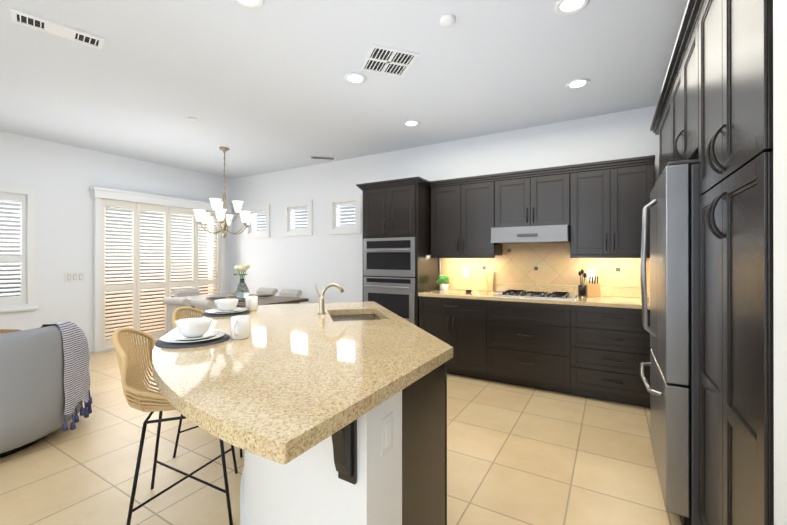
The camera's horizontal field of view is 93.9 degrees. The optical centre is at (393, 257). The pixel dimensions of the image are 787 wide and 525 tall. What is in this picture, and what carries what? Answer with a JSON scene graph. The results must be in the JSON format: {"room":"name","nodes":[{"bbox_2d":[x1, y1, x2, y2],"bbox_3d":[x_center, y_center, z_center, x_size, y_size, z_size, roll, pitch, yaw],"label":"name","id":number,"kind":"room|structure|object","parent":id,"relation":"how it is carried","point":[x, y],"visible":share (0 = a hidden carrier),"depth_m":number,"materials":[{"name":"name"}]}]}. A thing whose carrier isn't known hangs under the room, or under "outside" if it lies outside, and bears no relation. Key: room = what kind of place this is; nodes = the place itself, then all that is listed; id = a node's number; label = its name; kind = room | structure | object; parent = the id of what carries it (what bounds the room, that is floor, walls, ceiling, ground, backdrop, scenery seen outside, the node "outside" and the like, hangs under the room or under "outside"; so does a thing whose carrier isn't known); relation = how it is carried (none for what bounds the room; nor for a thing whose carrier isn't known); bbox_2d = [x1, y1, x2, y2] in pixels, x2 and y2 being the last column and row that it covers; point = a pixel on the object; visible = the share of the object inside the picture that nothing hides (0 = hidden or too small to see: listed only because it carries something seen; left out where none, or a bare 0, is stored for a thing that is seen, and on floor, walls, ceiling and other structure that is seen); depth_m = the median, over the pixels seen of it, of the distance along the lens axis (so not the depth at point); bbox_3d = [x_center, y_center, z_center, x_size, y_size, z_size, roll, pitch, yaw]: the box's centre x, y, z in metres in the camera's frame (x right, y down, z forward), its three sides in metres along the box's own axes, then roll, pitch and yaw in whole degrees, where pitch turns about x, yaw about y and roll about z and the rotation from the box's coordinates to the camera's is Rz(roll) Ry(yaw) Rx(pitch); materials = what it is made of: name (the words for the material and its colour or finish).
{"room":"dining room and kitchen","nodes":[
{"label":"dining room and kitchen","id":0,"kind":"room"},
{"bbox_2d":[0,131,230,348],"bbox_3d":[-5.213,-0.101,3.593,0.150,2.820,8.350,0,0,31],"label":"wall","id":1,"kind":"structure","parent":0,"point":[60,178],"depth_m":4.93,"materials":[{"name":"white paint"}]},
{"bbox_2d":[1,192,26,305],"bbox_3d":[-4.874,-0.110,4.165,0.149,1.360,1.020,0,0,31],"label":"window","id":2,"kind":"structure","parent":1,"relation":"in","point":[4,192],"depth_m":4.57,"materials":[{"name":"white wood"}]},
{"bbox_2d":[0,185,38,312],"bbox_3d":[-4.813,-0.110,4.129,0.108,1.510,1.210,0,0,31],"label":"window shutters","id":3,"kind":"object","parent":2,"relation":"attached to","point":[11,300],"visible":1,"depth_m":4.52,"materials":[{"name":"white wood"}]},
{"bbox_2d":[64,272,84,282],"bbox_3d":[-4.306,0.259,4.962,0.012,0.134,0.215,0,0,31],"label":"switch plate","id":4,"kind":"object","parent":1,"relation":"attached to","point":[74,276],"visible":1,"depth_m":4.96,"materials":[{"name":"white plastic"}]},
{"bbox_2d":[88,345,92,351],"bbox_3d":[-5.058,1.259,3.692,0.013,0.099,3.380,0,0,31],"label":"baseboard","id":5,"kind":"structure","parent":1,"relation":"attached to","point":[90,347],"depth_m":5.10,"materials":[{"name":"white"}]},
{"bbox_2d":[0,200,354,339],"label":"window","id":6,"kind":"structure","parent":1,"relation":"in","point":[208,242],"depth_m":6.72,"materials":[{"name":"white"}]},
{"bbox_2d":[89,186,232,351],"bbox_3d":[-3.613,0.167,5.981,0.164,2.289,2.140,0,0,31],"label":"window shutters","id":7,"kind":"object","parent":6,"relation":"attached to","point":[137,202],"visible":0.88,"depth_m":5.65,"materials":[{"name":"white wood"}]},
{"bbox_2d":[0,338,681,524],"bbox_3d":[-2.009,1.357,1.691,7.600,0.100,8.350,0,0,31],"label":"floor","id":8,"kind":"structure","parent":0,"point":[519,455],"depth_m":2.32,"materials":[{"name":"tile"}]},
{"bbox_2d":[0,322,91,457],"bbox_3d":[-2.935,0.887,2.601,1.200,0.841,1.250,0,0,31],"label":"sofa","id":9,"kind":"object","parent":8,"relation":"on","point":[44,381],"visible":1,"depth_m":2.48,"materials":[{"name":"grey fabric"}]},
{"bbox_2d":[112,327,237,524],"bbox_3d":[-1.106,0.828,1.928,0.581,0.956,0.513,0,0,-20],"label":"stool","id":10,"kind":"object","parent":8,"relation":"on","point":[134,392],"visible":0.6,"depth_m":1.83,"materials":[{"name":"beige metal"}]},
{"bbox_2d":[162,297,190,333],"bbox_3d":[-2.562,0.895,4.672,0.387,0.829,0.527,0,0,25],"label":"dining chair","id":11,"kind":"object","parent":8,"relation":"on","point":[173,303],"visible":0.21,"depth_m":4.48,"materials":[{"name":"white fabric"}]},
{"bbox_2d":[172,288,199,317],"bbox_3d":[-3.059,0.897,5.634,0.527,0.829,0.387,0,0,31],"label":"dining chair","id":12,"kind":"object","parent":8,"relation":"on","point":[186,292],"visible":0.29,"depth_m":5.68,"materials":[{"name":"white fabric"}]},
{"bbox_2d":[190,299,216,317],"bbox_3d":[-2.077,0.895,4.408,0.387,0.829,0.527,0,0,36],"label":"dining chair","id":13,"kind":"object","parent":8,"relation":"on","point":[203,305],"visible":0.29,"depth_m":4.18,"materials":[{"name":"white fabric"}]},
{"bbox_2d":[171,306,242,457],"bbox_3d":[-1.247,0.829,2.643,0.581,0.956,0.512,0,0,0],"label":"stool","id":14,"kind":"object","parent":8,"relation":"on","point":[176,314],"visible":0.15,"depth_m":2.56,"materials":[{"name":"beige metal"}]},
{"bbox_2d":[176,293,308,307],"bbox_3d":[-2.144,0.933,5.091,1.700,0.754,0.960,0,0,31],"label":"dining table","id":15,"kind":"object","parent":8,"relation":"on","point":[279,300],"visible":0.08,"depth_m":4.98,"materials":[{"name":"brown wood"}]},
{"bbox_2d":[202,297,226,300],"bbox_3d":[-2.380,0.543,4.929,0.336,0.024,0.336,0,0,4],"label":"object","id":16,"kind":"object","parent":15,"relation":"on","point":[208,298],"depth_m":4.91,"materials":[{"name":"white ceramic"}]},
{"bbox_2d":[227,298,245,302],"bbox_3d":[-1.967,0.543,4.684,0.336,0.024,0.336,0,0,4],"label":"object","id":17,"kind":"object","parent":15,"relation":"on","point":[241,300],"depth_m":4.64,"materials":[{"name":"brown ceramic"}]},
{"bbox_2d":[233,264,249,298],"bbox_3d":[-2.075,0.317,5.028,0.207,0.476,0.187,0,0,31],"label":"flower vase","id":18,"kind":"object","parent":15,"relation":"on","point":[242,291],"visible":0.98,"depth_m":4.98,"materials":[{"name":"clear glass"}]},
{"bbox_2d":[249,294,275,297],"bbox_3d":[-1.847,0.544,5.241,0.336,0.024,0.336,0,0,22],"label":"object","id":19,"kind":"object","parent":15,"relation":"on","point":[265,295],"depth_m":5.25,"materials":[{"name":"brown ceramic"}]},
{"bbox_2d":[257,287,277,295],"bbox_3d":[-2.148,0.897,5.772,0.387,0.829,0.527,0,0,31],"label":"dining chair","id":20,"kind":"object","parent":8,"relation":"on","point":[263,291],"visible":0.21,"depth_m":5.89,"materials":[{"name":"white fabric"}]},
{"bbox_2d":[279,289,301,297],"bbox_3d":[-1.692,0.896,5.501,0.387,0.829,0.527,0,0,31],"label":"dining chair","id":21,"kind":"object","parent":8,"relation":"on","point":[290,293],"visible":0.21,"depth_m":5.61,"materials":[{"name":"white fabric"}]},
{"bbox_2d":[240,362,446,524],"bbox_3d":[-0.339,0.960,2.220,1.595,0.693,1.736,0,0,31],"label":"kitchen island","id":22,"kind":"object","parent":8,"relation":"on","point":[384,463],"depth_m":1.26,"materials":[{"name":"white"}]},
{"bbox_2d":[152,301,452,464],"bbox_3d":[-0.476,0.399,2.138,1.862,0.044,2.145,0,0,31],"label":"island countertop","id":23,"kind":"structure","parent":22,"relation":"on","point":[284,384],"depth_m":1.22,"materials":[{"name":"stone"}]},
{"bbox_2d":[155,317,229,347],"bbox_3d":[-0.911,0.330,1.681,0.300,0.092,0.300,0,0,31],"label":"place setting","id":24,"kind":"object","parent":23,"relation":"on","point":[194,332],"visible":1,"depth_m":1.63,"materials":[{"name":"grey ceramic"}]},
{"bbox_2d":[202,299,249,316],"bbox_3d":[-1.137,0.331,2.507,0.300,0.092,0.300,0,0,31],"label":"place setting","id":25,"kind":"object","parent":23,"relation":"on","point":[226,307],"visible":1,"depth_m":2.46,"materials":[{"name":"grey ceramic"}]},
{"bbox_2d":[231,315,249,339],"bbox_3d":[-0.727,0.326,1.721,0.084,0.100,0.107,0,0,31],"label":"mug","id":26,"kind":"object","parent":23,"relation":"on","point":[240,326],"visible":1,"depth_m":1.70,"materials":[{"name":"white ceramic"}]},
{"bbox_2d":[245,296,257,310],"bbox_3d":[-1.033,0.327,2.652,0.084,0.100,0.107,0,0,31],"label":"mug","id":27,"kind":"object","parent":23,"relation":"on","point":[251,303],"visible":0.92,"depth_m":2.63,"materials":[{"name":"white ceramic"}]},
{"bbox_2d":[315,283,343,313],"bbox_3d":[-0.435,0.274,2.505,0.147,0.207,0.147,0,0,31],"label":"faucet","id":28,"kind":"object","parent":23,"relation":"on","point":[321,300],"visible":0.98,"depth_m":2.48,"materials":[{"name":"silver metal"}]},
{"bbox_2d":[360,179,439,324],"bbox_3d":[0.099,0.214,4.733,0.786,2.192,0.663,0,0,31],"label":"tall cabinet","id":29,"kind":"object","parent":8,"relation":"on","point":[415,229],"depth_m":4.42,"materials":[{"name":"black wood"}]},
{"bbox_2d":[416,295,487,379],"bbox_3d":[0.798,0.876,4.322,0.795,0.867,0.654,0,0,31],"label":"base cabinet","id":30,"kind":"object","parent":8,"relation":"on","point":[462,324],"depth_m":4.00,"materials":[{"name":"black wood"}]},
{"bbox_2d":[488,300,571,394],"bbox_3d":[1.453,0.876,3.934,0.852,0.867,0.654,0,0,31],"label":"base cabinet","id":31,"kind":"object","parent":8,"relation":"on","point":[530,344],"depth_m":3.62,"materials":[{"name":"black wood"}]},
{"bbox_2d":[572,305,650,407],"bbox_3d":[2.109,0.875,3.545,0.673,0.867,0.654,0,0,31],"label":"base cabinet","id":32,"kind":"object","parent":8,"relation":"on","point":[610,344],"depth_m":3.28,"materials":[{"name":"black wood"}]},
{"bbox_2d":[418,281,649,309],"bbox_3d":[1.424,0.370,3.948,2.260,0.140,0.662,0,0,31],"label":"countertop","id":33,"kind":"structure","parent":32,"relation":"on","point":[623,297],"depth_m":3.83,"materials":[{"name":"stone"}]},
{"bbox_2d":[436,275,448,290],"bbox_3d":[0.611,0.306,4.550,0.160,0.188,0.174,0,0,31],"label":"potted plant","id":34,"kind":"object","parent":33,"relation":"on","point":[444,279],"visible":1,"depth_m":4.51,"materials":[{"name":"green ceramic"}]},
{"bbox_2d":[484,271,493,291],"bbox_3d":[1.150,0.280,4.417,0.105,0.240,0.079,0,0,31],"label":"cutting boards","id":35,"kind":"object","parent":33,"relation":"on","point":[489,281],"visible":0.94,"depth_m":4.40,"materials":[{"name":"brown wood"}]},
{"bbox_2d":[494,289,576,299],"bbox_3d":[1.514,0.379,3.908,0.760,0.039,0.455,0,0,31],"label":"cooktop","id":36,"kind":"object","parent":33,"relation":"in","point":[533,294],"visible":1,"depth_m":3.81,"materials":[{"name":"silver metal"}]},
{"bbox_2d":[578,269,586,295],"bbox_3d":[2.004,0.258,3.901,0.080,0.282,0.079,0,0,31],"label":"utensil crock","id":37,"kind":"object","parent":33,"relation":"on","point":[582,290],"visible":1,"depth_m":3.88,"materials":[{"name":"black metal"}]},
{"bbox_2d":[587,276,599,297],"bbox_3d":[2.045,0.290,3.759,0.110,0.216,0.119,0,0,23],"label":"knife block","id":38,"kind":"object","parent":33,"relation":"on","point":[593,290],"visible":1,"depth_m":3.72,"materials":[{"name":"brown wood"}]},
{"bbox_2d":[654,124,657,134],"bbox_3d":[2.593,0.082,3.028,0.679,2.452,0.358,0,0,31],"label":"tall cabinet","id":39,"kind":"object","parent":8,"relation":"on","point":[655,125],"depth_m":3.24,"materials":[{"name":"black wood"}]},
{"bbox_2d":[658,88,669,176],"bbox_3d":[2.340,0.082,2.602,0.679,2.452,0.750,0,0,31],"label":"tall cabinet","id":40,"kind":"object","parent":8,"relation":"on","point":[664,116],"depth_m":2.80,"materials":[{"name":"black wood"}]},
{"bbox_2d":[640,159,700,524],"bbox_3d":[1.843,0.419,1.966,0.873,1.774,0.840,0,0,31],"label":"fridge","id":41,"kind":"object","parent":8,"relation":"on","point":[673,331],"visible":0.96,"depth_m":1.77,"materials":[{"name":"grey metal"}]},
{"bbox_2d":[694,0,773,524],"bbox_3d":[1.491,0.080,1.170,0.679,2.452,0.880,0,0,31],"label":"tall cabinet","id":42,"kind":"object","parent":8,"relation":"on","point":[713,114],"depth_m":1.22,"materials":[{"name":"black wood"}]},
{"bbox_2d":[0,0,687,178],"bbox_3d":[-2.009,-1.563,1.695,7.600,0.100,8.350,0,0,31],"label":"ceiling","id":43,"kind":"structure","parent":0,"point":[266,88],"depth_m":3.03,"materials":[{"name":"white paint"}]},
{"bbox_2d":[11,8,104,49],"bbox_3d":[-2.209,-1.506,2.436,0.450,0.011,0.155,0,0,-44],"label":"ceiling vent","id":44,"kind":"object","parent":43,"relation":"in","point":[18,17],"depth_m":2.42,"materials":[{"name":"white metal"}]},
{"bbox_2d":[193,147,252,237],"bbox_3d":[-2.322,-0.891,5.048,0.766,1.234,0.776,0,0,31],"label":"chandelier","id":45,"kind":"object","parent":43,"relation":"hanging from","point":[224,219],"visible":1,"depth_m":5.01,"materials":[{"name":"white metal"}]},
{"bbox_2d":[233,0,264,8],"bbox_3d":[-0.838,-1.505,2.154,0.165,0.013,0.121,0,0,31],"label":"recessed light","id":46,"kind":"object","parent":43,"relation":"in","point":[249,4],"depth_m":2.18,"materials":[{"name":"white"}]},
{"bbox_2d":[310,155,335,160],"bbox_3d":[-1.064,-1.502,5.523,0.380,0.011,0.200,0,0,-14],"label":"ceiling vent","id":47,"kind":"object","parent":43,"relation":"in","point":[314,157],"depth_m":5.53,"materials":[{"name":"white metal"}]},
{"bbox_2d":[343,72,365,83],"bbox_3d":[-0.324,-1.504,3.069,0.193,0.013,0.197,0,0,31],"label":"recessed light","id":48,"kind":"object","parent":43,"relation":"in","point":[352,78],"depth_m":3.09,"materials":[{"name":"white plastic"}]},
{"bbox_2d":[360,44,418,76],"bbox_3d":[-0.038,-1.505,2.822,0.366,0.011,0.366,0,0,-20],"label":"ceiling vent","id":49,"kind":"object","parent":43,"relation":"in","point":[380,59],"depth_m":2.81,"materials":[{"name":"white metal"}]},
{"bbox_2d":[403,120,419,126],"bbox_3d":[0.199,-1.502,4.089,0.191,0.013,0.201,0,0,31],"label":"recessed light","id":50,"kind":"object","parent":43,"relation":"in","point":[409,123],"depth_m":4.12,"materials":[{"name":"white plastic"}]},
{"bbox_2d":[440,14,455,27],"bbox_3d":[0.343,-1.496,2.329,0.100,0.030,0.100,0,0,31],"label":"smoke detector","id":51,"kind":"object","parent":43,"relation":"attached to","point":[447,20],"visible":0.98,"depth_m":2.30,"materials":[{"name":"white plastic"}]},
{"bbox_2d":[554,0,589,15],"bbox_3d":[1.059,-1.505,2.184,0.187,0.013,0.172,0,0,31],"label":"recessed light","id":52,"kind":"object","parent":43,"relation":"in","point":[566,7],"depth_m":2.20,"materials":[{"name":"white plastic"}]},
{"bbox_2d":[565,78,589,89],"bbox_3d":[1.584,-1.504,3.166,0.186,0.013,0.200,0,0,31],"label":"recessed light","id":53,"kind":"object","parent":43,"relation":"in","point":[582,82],"depth_m":3.17,"materials":[{"name":"white plastic"}]},
{"bbox_2d":[231,105,658,302],"bbox_3d":[0.147,-0.099,5.181,7.450,2.820,0.150,0,0,31],"label":"wall","id":54,"kind":"structure","parent":0,"point":[320,257],"depth_m":5.51,"materials":[{"name":"white paint"}]},
{"bbox_2d":[249,210,264,232],"bbox_3d":[-2.408,-0.654,6.698,0.470,0.405,0.149,0,0,31],"label":"window","id":55,"kind":"structure","parent":54,"relation":"in","point":[258,210],"depth_m":6.83,"materials":[{"name":"white"}]},
{"bbox_2d":[245,204,269,237],"bbox_3d":[-2.430,-0.653,6.644,0.643,0.575,0.079,0,0,31],"label":"window shutters","id":56,"kind":"object","parent":55,"relation":"attached to","point":[265,209],"depth_m":6.62,"materials":[{"name":"white wood"}]},
{"bbox_2d":[288,206,302,230],"bbox_3d":[-1.552,-0.655,6.190,0.480,0.405,0.149,0,0,31],"label":"window","id":57,"kind":"structure","parent":54,"relation":"in","point":[299,206],"depth_m":6.26,"materials":[{"name":"white"}]},
{"bbox_2d":[283,200,312,236],"bbox_3d":[-1.571,-0.654,6.134,0.662,0.576,0.079,0,0,31],"label":"window shutters","id":58,"kind":"object","parent":57,"relation":"attached to","point":[308,230],"depth_m":6.12,"materials":[{"name":"white wood"}]},
{"bbox_2d":[338,201,353,228],"bbox_3d":[-0.704,-0.656,5.688,0.450,0.405,0.149,0,0,31],"label":"window","id":59,"kind":"structure","parent":54,"relation":"in","point":[349,201],"depth_m":5.84,"materials":[{"name":"white"}]},
{"bbox_2d":[328,194,360,234],"bbox_3d":[-0.733,-0.654,5.638,0.616,0.576,0.079,0,0,31],"label":"window shutters","id":60,"kind":"object","parent":59,"relation":"attached to","point":[345,229],"depth_m":5.63,"materials":[{"name":"white wood"}]},
{"bbox_2d":[428,175,501,254],"bbox_3d":[0.905,-0.456,4.435,0.846,0.852,0.354,0,0,31],"label":"upper cabinet","id":61,"kind":"object","parent":54,"relation":"attached to","point":[462,215],"depth_m":4.28,"materials":[{"name":"black wood"}]},
{"bbox_2d":[500,167,571,226],"bbox_3d":[1.543,-0.606,4.057,0.763,0.553,0.354,0,0,31],"label":"upper cabinet","id":62,"kind":"object","parent":54,"relation":"attached to","point":[541,198],"depth_m":3.87,"materials":[{"name":"black wood"}]},
{"bbox_2d":[490,225,569,243],"bbox_3d":[1.496,-0.244,3.978,0.756,0.164,0.516,0,0,31],"label":"range hood","id":63,"kind":"object","parent":62,"relation":"attached to","point":[535,234],"visible":0.96,"depth_m":3.76,"materials":[{"name":"silver metal"}]},
{"bbox_2d":[441,242,649,287],"bbox_3d":[1.590,-0.014,4.226,2.258,0.626,0.015,0,0,31],"label":"backsplash","id":64,"kind":"structure","parent":54,"relation":"attached to","point":[545,263],"depth_m":4.16,"materials":[{"name":"tile"}]},
{"bbox_2d":[570,159,654,254],"bbox_3d":[2.146,-0.457,3.699,0.764,0.852,0.354,0,0,31],"label":"upper cabinet","id":65,"kind":"object","parent":54,"relation":"attached to","point":[608,201],"depth_m":3.53,"materials":[{"name":"black wood"}]},
{"bbox_2d":[670,16,693,166],"bbox_3d":[1.932,-0.829,1.915,0.679,0.632,0.890,0,0,31],"label":"upper cabinet","id":66,"kind":"object","parent":0,"relation":"attached to","point":[682,82],"depth_m":2.05,"materials":[{"name":"black wood"}]},
{"bbox_2d":[773,0,786,524],"bbox_3d":[0.092,-0.107,-1.381,0.850,2.820,4.905,0,0,31],"label":"wall","id":67,"kind":"structure","parent":0,"point":[780,219],"depth_m":0.91,"materials":[{"name":"white paint"}]}
]}

